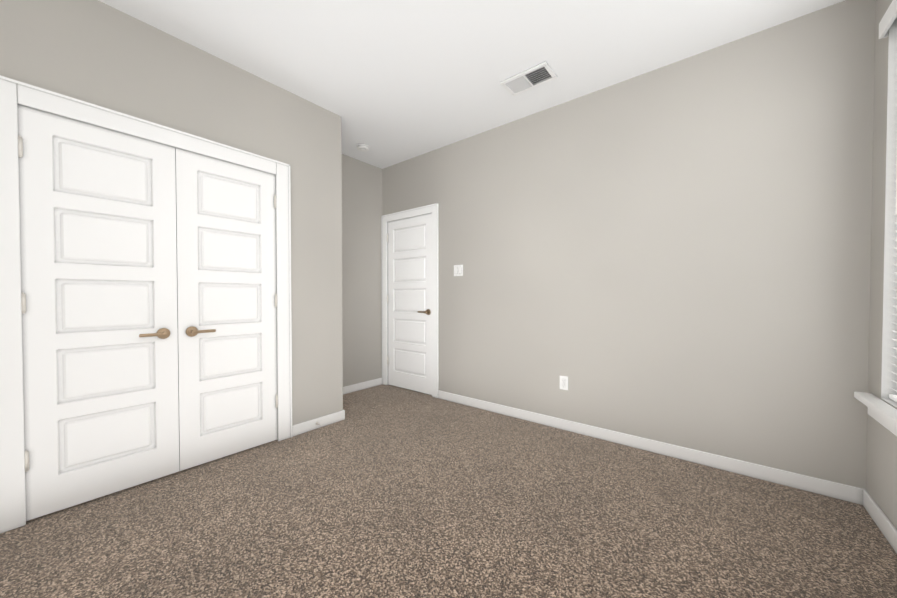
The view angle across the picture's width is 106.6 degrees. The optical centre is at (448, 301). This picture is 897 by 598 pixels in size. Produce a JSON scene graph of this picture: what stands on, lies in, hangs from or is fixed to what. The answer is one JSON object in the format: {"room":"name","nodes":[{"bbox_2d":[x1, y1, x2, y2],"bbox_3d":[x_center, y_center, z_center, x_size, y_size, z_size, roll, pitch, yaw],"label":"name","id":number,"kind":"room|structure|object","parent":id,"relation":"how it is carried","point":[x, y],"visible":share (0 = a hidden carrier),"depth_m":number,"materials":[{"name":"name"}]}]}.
{"room":"empty bedroom","nodes":[
{"label":"empty bedroom","id":0,"kind":"room"},
{"bbox_2d":[0,0,342,425],"bbox_3d":[-1.961,-0.275,1.864,0.100,2.740,3.060,1,1,39],"label":"wall","id":1,"kind":"structure","parent":0,"point":[99,53],"depth_m":2.30,"materials":[{"name":"paint"}]},
{"bbox_2d":[17,104,178,520],"bbox_3d":[-1.892,0.061,1.862,0.095,2.045,0.609,1,1,39],"label":"closet door","id":2,"kind":"structure","parent":1,"relation":"in","point":[98,248],"depth_m":1.83,"materials":[{"name":"white wood"}]},
{"bbox_2d":[0,75,291,533],"bbox_3d":[-1.737,0.011,2.129,0.122,2.160,1.423,1,1,39],"label":"trim","id":3,"kind":"structure","parent":1,"relation":"attached to","point":[13,93],"depth_m":1.62,"materials":[{"name":"white wood"}]},
{"bbox_2d":[175,148,277,470],"bbox_3d":[-1.508,0.053,2.339,0.095,2.045,0.609,1,1,39],"label":"closet door","id":4,"kind":"structure","parent":1,"relation":"in","point":[226,298],"depth_m":2.31,"materials":[{"name":"white wood"}]},
{"bbox_2d":[292,410,343,436],"bbox_3d":[-1.116,1.035,2.845,0.014,0.088,0.444,1,1,39],"label":"baseboard","id":5,"kind":"structure","parent":1,"relation":"attached to","point":[303,427],"depth_m":2.83,"materials":[{"name":"white wood"}]},
{"bbox_2d":[342,154,381,386],"bbox_3d":[-1.207,-0.308,3.887,0.100,2.740,1.040,1,1,39],"label":"wall","id":6,"kind":"structure","parent":0,"point":[361,271],"depth_m":4.01,"materials":[{"name":"paint"}]},
{"bbox_2d":[343,378,381,394],"bbox_3d":[-1.163,1.018,3.874,0.014,0.088,1.040,1,1,39],"label":"baseboard","id":7,"kind":"structure","parent":6,"relation":"attached to","point":[371,383],"depth_m":4.02,"materials":[{"name":"white wood"}]},
{"bbox_2d":[0,385,896,597],"bbox_3d":[-0.557,1.127,1.426,4.225,0.050,4.300,1,1,39],"label":"floor","id":8,"kind":"structure","parent":0,"point":[385,491],"depth_m":1.63,"materials":[{"name":"carpet"}]},
{"bbox_2d":[98,0,844,168],"bbox_3d":[-0.557,-1.677,1.380,4.225,0.080,4.300,1,1,39],"label":"ceiling","id":9,"kind":"structure","parent":0,"point":[391,82],"depth_m":2.16,"materials":[{"name":"white paint"}]},
{"bbox_2d":[357,144,368,151],"bbox_3d":[-0.922,-1.653,3.598,0.132,0.040,0.132,1,1,39],"label":"smoke detector","id":10,"kind":"object","parent":9,"relation":"attached to","point":[363,147],"visible":1,"depth_m":3.57,"materials":[{"name":"white plastic"}]},
{"bbox_2d":[500,61,556,95],"bbox_3d":[0.594,-1.647,2.482,0.360,0.015,0.210,1,1,39],"label":"ceiling vent","id":11,"kind":"object","parent":9,"relation":"in","point":[531,78],"visible":0.98,"depth_m":2.47,"materials":[{"name":"grey"}]},
{"bbox_2d":[382,0,875,488],"bbox_3d":[0.758,-0.294,3.040,4.225,2.740,0.100,1,1,39],"label":"wall","id":12,"kind":"structure","parent":0,"point":[677,253],"depth_m":2.27,"materials":[{"name":"paint"}]},
{"bbox_2d":[387,213,431,394],"bbox_3d":[-0.478,0.026,3.963,0.766,2.045,0.095,1,1,39],"label":"entry door","id":13,"kind":"structure","parent":12,"relation":"in","point":[409,300],"depth_m":3.96,"materials":[{"name":"white wood"}]},
{"bbox_2d":[381,203,438,397],"bbox_3d":[-0.448,-0.011,3.999,0.936,2.143,0.122,1,1,39],"label":"door frame","id":14,"kind":"structure","parent":12,"relation":"attached to","point":[433,209],"depth_m":3.73,"materials":[{"name":"white wood"}]},
{"bbox_2d":[454,265,462,275],"bbox_3d":[0.101,-0.327,3.495,0.118,0.116,0.014,1,1,39],"label":"light switch","id":15,"kind":"object","parent":12,"relation":"attached to","point":[458,270],"visible":1,"depth_m":3.49,"materials":[{"name":"white plastic"}]},
{"bbox_2d":[560,376,567,389],"bbox_3d":[0.971,0.685,2.814,0.072,0.116,0.009,1,1,39],"label":"electrical outlet","id":16,"kind":"object","parent":12,"relation":"attached to","point":[563,382],"visible":1,"depth_m":2.81,"materials":[{"name":"white plastic"}]},
{"bbox_2d":[438,390,855,502],"bbox_3d":[1.052,1.037,2.749,2.985,0.088,0.018,1,1,39],"label":"baseboard","id":17,"kind":"structure","parent":12,"relation":"attached to","point":[841,491],"depth_m":2.30,"materials":[{"name":"white wood"}]},
{"bbox_2d":[866,0,896,528],"bbox_3d":[0.996,-0.246,0.091,0.160,2.740,4.200,1,1,39],"label":"wall","id":18,"kind":"structure","parent":0,"point":[881,475],"depth_m":1.69,"materials":[{"name":"paint"}]},
{"bbox_2d":[854,17,896,435],"bbox_3d":[1.698,-0.377,1.073,0.147,1.949,1.665,1,1,39],"label":"window","id":19,"kind":"structure","parent":18,"relation":"in","point":[889,335],"depth_m":1.62,"materials":[{"name":"white wood"}]},
{"bbox_2d":[879,0,896,401],"bbox_3d":[1.685,-0.442,1.035,0.104,1.842,1.530,1,1,39],"label":"window blinds","id":20,"kind":"object","parent":19,"relation":"attached to","point":[888,19],"visible":1,"depth_m":1.58,"materials":[{"name":"white plastic"}]},
{"bbox_2d":[856,487,896,552],"bbox_3d":[0.957,1.078,0.208,0.018,0.088,4.100,1,1,39],"label":"baseboard","id":21,"kind":"structure","parent":18,"relation":"attached to","point":[865,499],"depth_m":1.63,"materials":[{"name":"white wood"}]}
]}

